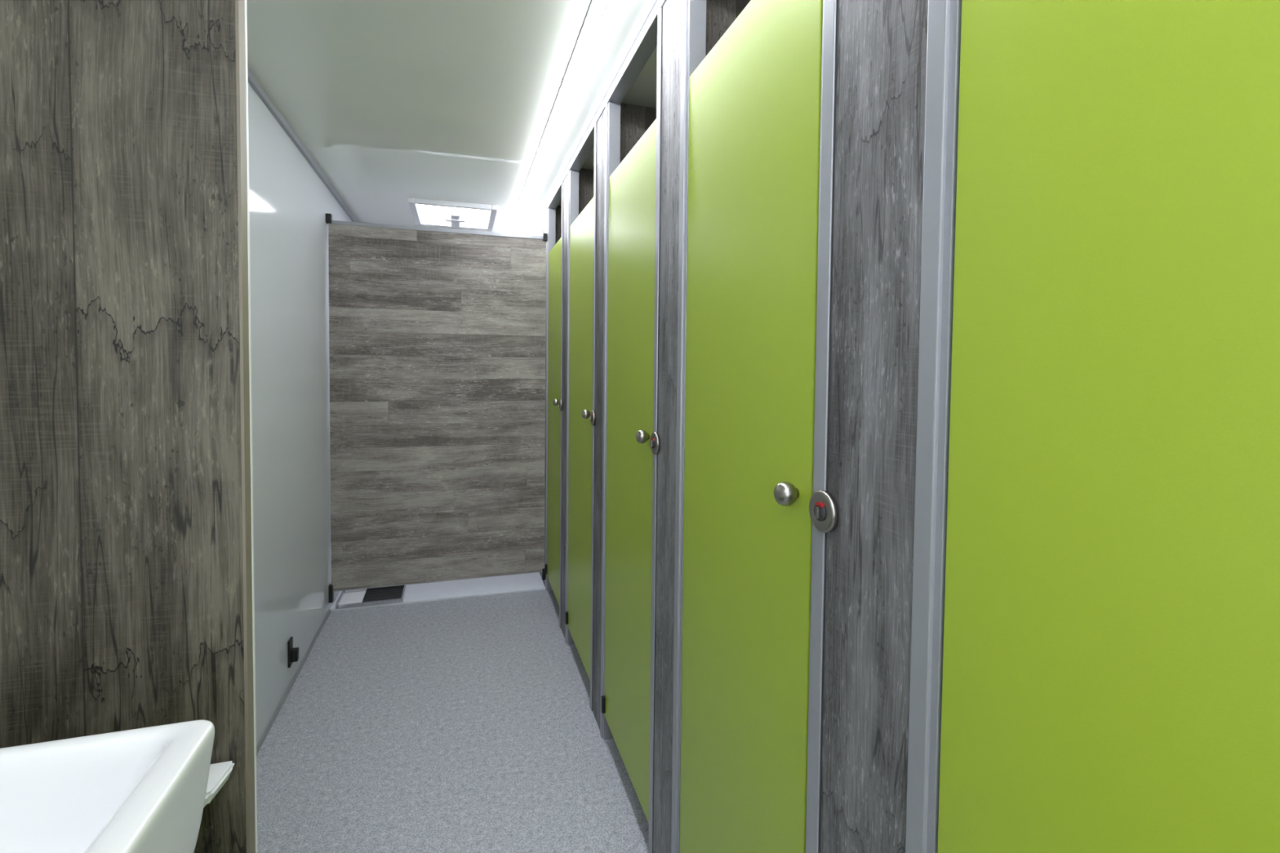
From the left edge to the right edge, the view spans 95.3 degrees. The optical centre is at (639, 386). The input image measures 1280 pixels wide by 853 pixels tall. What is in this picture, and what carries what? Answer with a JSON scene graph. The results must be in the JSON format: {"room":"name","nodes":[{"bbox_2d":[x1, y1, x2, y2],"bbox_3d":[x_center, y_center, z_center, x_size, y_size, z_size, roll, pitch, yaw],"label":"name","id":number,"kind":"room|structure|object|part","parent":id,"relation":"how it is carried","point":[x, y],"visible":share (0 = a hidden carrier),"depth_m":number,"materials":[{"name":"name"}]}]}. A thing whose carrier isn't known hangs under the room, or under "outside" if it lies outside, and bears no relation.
{"room":"public restroom","nodes":[
{"label":"public restroom","id":0,"kind":"room"},
{"bbox_2d":[0,0,257,852],"bbox_3d":[-0.697,0.143,0.749,0.339,2.100,0.031,0,2,-17],"label":"wall","id":1,"kind":"structure","parent":0,"point":[127,588],"depth_m":0.74,"materials":[{"name":"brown wood"}]},
{"bbox_2d":[204,760,234,806],"bbox_3d":[-0.569,0.522,0.750,0.067,0.033,0.066,0,2,-17],"label":"towel shelf","id":2,"kind":"object","parent":1,"relation":"attached to","point":[219,773],"visible":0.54,"depth_m":0.76,"materials":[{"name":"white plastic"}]},
{"bbox_2d":[248,82,352,745],"bbox_3d":[-1.069,0.120,1.298,0.050,2.100,5.400,0,2,-17],"label":"wall","id":3,"kind":"structure","parent":0,"point":[289,202],"depth_m":2.18,"materials":[{"name":"white paint"}]},
{"bbox_2d":[287,636,298,667],"bbox_3d":[-1.307,1.002,2.203,0.030,0.100,0.045,0,2,-17],"label":"door stop","id":4,"kind":"object","parent":3,"relation":"attached to","point":[293,653],"visible":1,"depth_m":2.19,"materials":[{"name":"black plastic"}]},
{"bbox_2d":[256,609,330,755],"bbox_3d":[-1.198,1.145,1.815,0.008,0.014,2.210,0,2,-17],"label":"trim","id":5,"kind":"structure","parent":3,"relation":"attached to","point":[278,708],"depth_m":2.17,"materials":[{"name":"metal"}]},
{"bbox_2d":[247,66,358,222],"bbox_3d":[-1.336,-0.954,2.269,0.014,0.026,3.310,0,2,-17],"label":"trim","id":6,"kind":"structure","parent":3,"relation":"attached to","point":[252,81],"depth_m":2.21,"materials":[{"name":"metal"}]},
{"bbox_2d":[325,213,547,603],"bbox_3d":[-1.013,0.117,2.995,1.060,1.890,0.032,0,2,-17],"label":"brackets","id":7,"kind":"object","parent":3,"relation":"attached to","point":[328,216],"visible":1,"depth_m":2.86,"materials":[{"name":"black plastic"}]},
{"bbox_2d":[328,223,546,591],"bbox_3d":[-1.013,0.113,3.004,1.044,1.788,0.026,0,2,-17],"label":"wall","id":8,"kind":"structure","parent":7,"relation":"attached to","point":[437,340],"depth_m":2.98,"materials":[{"name":"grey wood"}]},
{"bbox_2d":[330,220,542,239],"bbox_3d":[-1.004,-0.790,2.973,1.044,0.018,0.032,0,2,-17],"label":"trim","id":9,"kind":"structure","parent":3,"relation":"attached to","point":[333,222],"depth_m":2.94,"materials":[{"name":"metal"}]},
{"bbox_2d":[333,571,542,591],"bbox_3d":[-1.023,1.008,3.035,1.044,0.004,0.028,0,2,-17],"label":"trim","id":10,"kind":"structure","parent":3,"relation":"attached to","point":[536,571],"depth_m":3.01,"materials":[{"name":"metal"}]},
{"bbox_2d":[246,0,657,235],"bbox_3d":[-0.048,-0.955,1.572,2.164,0.050,5.500,0,2,-17],"label":"ceiling","id":11,"kind":"structure","parent":0,"point":[393,101],"depth_m":1.85,"materials":[{"name":"white paint"}]},
{"bbox_2d":[408,197,497,230],"bbox_3d":[-1.078,-0.980,3.390,0.460,0.045,0.520,0,2,-17],"label":"skylight","id":12,"kind":"object","parent":11,"relation":"in","point":[429,212],"visible":1,"depth_m":3.34,"materials":[{"name":"white plastic"}]},
{"bbox_3d":[-1.078,-0.996,3.389,0.390,0.011,0.460,0,2,-17],"label":"pane","id":13,"kind":"part","parent":12,"relation":"part of","materials":[{"name":"white glass"}]},
{"bbox_3d":[-1.091,-0.976,3.449,0.110,0.031,0.300,0,2,-17],"label":"handle","id":14,"kind":"part","parent":12,"relation":"part of","materials":[{"name":"white plastic"}]},
{"bbox_2d":[507,0,608,233],"bbox_3d":[-0.141,-0.919,1.545,0.036,0.021,5.380,0,2,-17],"label":"recessed light","id":15,"kind":"object","parent":11,"relation":"in","point":[597,7],"visible":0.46,"depth_m":1.83,"materials":[{"name":"white"}]},
{"bbox_2d":[529,0,666,235],"bbox_3d":[-0.001,-0.908,1.589,0.045,0.042,5.400,0,2,-17],"label":"ceiling light strip","id":16,"kind":"object","parent":11,"relation":"attached to","point":[646,42],"visible":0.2,"depth_m":1.73,"materials":[{"name":"metal"}]},
{"bbox_2d":[256,582,648,852],"bbox_3d":[-0.070,1.194,1.647,2.164,0.050,5.500,0,2,-17],"label":"floor","id":17,"kind":"structure","parent":0,"point":[468,725],"depth_m":1.88,"materials":[{"name":"plastic"}]},
{"bbox_2d":[329,572,545,612],"bbox_3d":[-1.183,1.086,3.550,1.059,0.012,1.099,0,2,-17],"label":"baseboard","id":18,"kind":"structure","parent":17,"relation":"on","point":[511,584],"depth_m":3.16,"materials":[{"name":"white"}]},
{"bbox_2d":[335,584,406,608],"bbox_3d":[-1.378,1.078,3.008,0.310,0.038,0.180,0,2,-17],"label":"floor vent","id":19,"kind":"object","parent":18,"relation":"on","point":[389,594],"visible":0.86,"depth_m":2.99,"materials":[{"name":"silver metal"}]},
{"bbox_2d":[541,208,555,591],"bbox_3d":[-0.508,0.080,3.234,0.045,2.058,0.200,0,2,-17],"label":"post","id":20,"kind":"object","parent":17,"relation":"on","point":[549,217],"visible":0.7,"depth_m":3.14,"materials":[{"name":"grey metal"}]},
{"bbox_2d":[546,237,561,604],"bbox_3d":[-0.435,0.170,2.927,0.058,1.738,0.428,0,2,-17],"label":"door","id":21,"kind":"structure","parent":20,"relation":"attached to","point":[555,254],"depth_m":2.92,"materials":[{"name":"green laminate"}]},
{"bbox_3d":[-0.393,0.077,2.749,0.033,0.034,0.034,0,2,-17],"label":"knob","id":22,"kind":"part","parent":21,"relation":"part of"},
{"bbox_2d":[558,169,578,644],"bbox_3d":[-0.327,0.103,2.624,0.058,2.058,0.201,0,2,-17],"label":"post","id":23,"kind":"object","parent":17,"relation":"on","point":[570,186],"visible":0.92,"depth_m":2.60,"materials":[{"name":"grey metal"}]},
{"bbox_3d":[-0.365,0.087,2.680,0.008,0.054,0.054,0,2,-17],"label":"lock plate","id":24,"kind":"part","parent":23,"relation":"part of","materials":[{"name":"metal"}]},
{"bbox_2d":[590,102,620,739],"bbox_3d":[-0.127,0.128,1.977,0.058,2.058,0.201,0,2,-17],"label":"post","id":25,"kind":"object","parent":17,"relation":"on","point":[607,128],"visible":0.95,"depth_m":1.95,"materials":[{"name":"grey metal"}]},
{"bbox_2d":[564,197,593,679],"bbox_3d":[-0.241,0.193,2.300,0.058,1.738,0.470,0,2,-17],"label":"door","id":26,"kind":"structure","parent":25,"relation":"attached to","point":[581,230],"depth_m":2.27,"materials":[{"name":"green laminate"}]},
{"bbox_3d":[-0.319,1.010,2.545,0.012,0.050,0.015,0,2,-17],"label":"hinges","id":27,"kind":"part","parent":26,"relation":"part of","materials":[{"name":"black metal"}]},
{"bbox_3d":[-0.193,0.101,2.102,0.033,0.034,0.034,0,2,-17],"label":"knob","id":28,"kind":"part","parent":26,"relation":"part of","materials":[{"name":"silver metal"}]},
{"bbox_3d":[-0.165,0.111,2.032,0.008,0.054,0.054,0,2,-17],"label":"lock plate","id":29,"kind":"part","parent":25,"relation":"part of","materials":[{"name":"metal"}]},
{"bbox_2d":[648,0,706,852],"bbox_3d":[0.073,0.152,1.329,0.058,2.058,0.201,0,2,-17],"label":"post","id":30,"kind":"object","parent":17,"relation":"on","point":[681,24],"visible":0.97,"depth_m":1.32,"materials":[{"name":"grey wood"}]},
{"bbox_2d":[600,119,656,822],"bbox_3d":[-0.042,0.218,1.652,0.058,1.738,0.470,0,2,-17],"label":"door","id":31,"kind":"structure","parent":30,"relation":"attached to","point":[632,184],"depth_m":1.61,"materials":[{"name":"green laminate"}]},
{"bbox_3d":[-0.119,1.035,1.897,0.012,0.050,0.015,0,2,-17],"label":"hinges","id":32,"kind":"part","parent":31,"relation":"part of","materials":[{"name":"black metal"}]},
{"bbox_3d":[0.006,0.126,1.454,0.033,0.034,0.034,0,2,-17],"label":"knob","id":33,"kind":"part","parent":31,"relation":"part of","materials":[{"name":"silver metal"}]},
{"bbox_3d":[0.035,0.136,1.385,0.008,0.054,0.054,0,2,-17],"label":"lock plate","id":34,"kind":"part","parent":30,"relation":"part of","materials":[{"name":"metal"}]},
{"bbox_2d":[805,0,961,852],"bbox_3d":[0.273,0.176,0.680,0.058,2.058,0.220,0,2,-17],"label":"partition panel","id":35,"kind":"object","parent":17,"relation":"on","point":[891,68],"visible":0.98,"depth_m":0.65,"materials":[{"name":"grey wood"}]},
{"bbox_2d":[679,0,822,852],"bbox_3d":[0.157,0.242,1.008,0.058,1.738,0.462,0,2,-17],"label":"door","id":36,"kind":"structure","parent":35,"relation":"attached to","point":[755,98],"depth_m":0.95,"materials":[{"name":"green laminate"}]},
{"bbox_3d":[0.204,0.150,0.813,0.033,0.034,0.034,0,2,-17],"label":"knob","id":37,"kind":"part","parent":36,"relation":"part of","materials":[{"name":"silver metal"}]},
{"bbox_3d":[0.233,0.160,0.744,0.008,0.054,0.054,0,2,-17],"label":"lock plate","id":38,"kind":"part","parent":35,"relation":"part of","materials":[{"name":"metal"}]},
{"bbox_2d":[937,0,1279,852],"bbox_3d":[0.376,0.267,0.356,0.026,1.738,0.457,0,2,-17],"label":"door","id":39,"kind":"structure","parent":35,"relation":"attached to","point":[1111,678],"depth_m":0.42,"materials":[{"name":"green laminate"}]},
{"bbox_3d":[-0.559,0.875,0.319,0.344,0.670,0.515,0,2,-17],"label":"vanity cabinet","id":40,"kind":"object","parent":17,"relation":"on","visible":0},
{"bbox_2d":[0,720,214,852],"bbox_3d":[-0.547,0.448,0.325,0.369,0.179,0.511,0,2,-17],"label":"basin","id":41,"kind":"object","parent":40,"relation":"in","point":[139,790],"visible":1,"depth_m":0.56,"materials":[{"name":"white ceramic"}]},
{"bbox_2d":[533,217,542,576],"bbox_3d":[-0.672,0.060,3.767,0.043,2.058,0.915,0,2,-17],"label":"wall","id":42,"kind":"structure","parent":0,"point":[539,231],"depth_m":3.41,"materials":[{"name":"white paint"}]},
{"bbox_2d":[555,205,561,243],"bbox_3d":[-0.028,0.059,3.381,0.958,2.099,0.028,0,2,-17],"label":"wall","id":43,"kind":"structure","parent":0,"point":[558,210],"depth_m":3.20,"materials":[{"name":"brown wood"}]},
{"bbox_2d":[578,168,594,214],"bbox_3d":[0.160,0.082,2.774,0.958,2.099,0.028,0,2,-17],"label":"wall","id":44,"kind":"structure","parent":0,"point":[586,176],"depth_m":2.60,"materials":[{"name":"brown wood"}]},
{"bbox_2d":[528,0,657,235],"bbox_3d":[-0.023,-0.923,1.581,0.007,0.011,5.400,0,2,-17],"label":"rail lip","id":45,"kind":"object","parent":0,"point":[654,2],"depth_m":1.84,"materials":[{"name":"white"}]},
{"bbox_2d":[620,102,656,163],"bbox_3d":[0.360,0.107,2.126,0.958,2.099,0.028,0,2,-17],"label":"wall","id":46,"kind":"structure","parent":0,"point":[635,120],"depth_m":1.96,"materials":[{"name":"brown wood"}]},
{"bbox_2d":[706,0,751,55],"bbox_3d":[0.559,0.131,1.479,0.958,2.099,0.028,0,2,-17],"label":"wall","id":47,"kind":"structure","parent":0,"point":[721,15],"depth_m":1.31,"materials":[{"name":"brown wood"}]}
]}

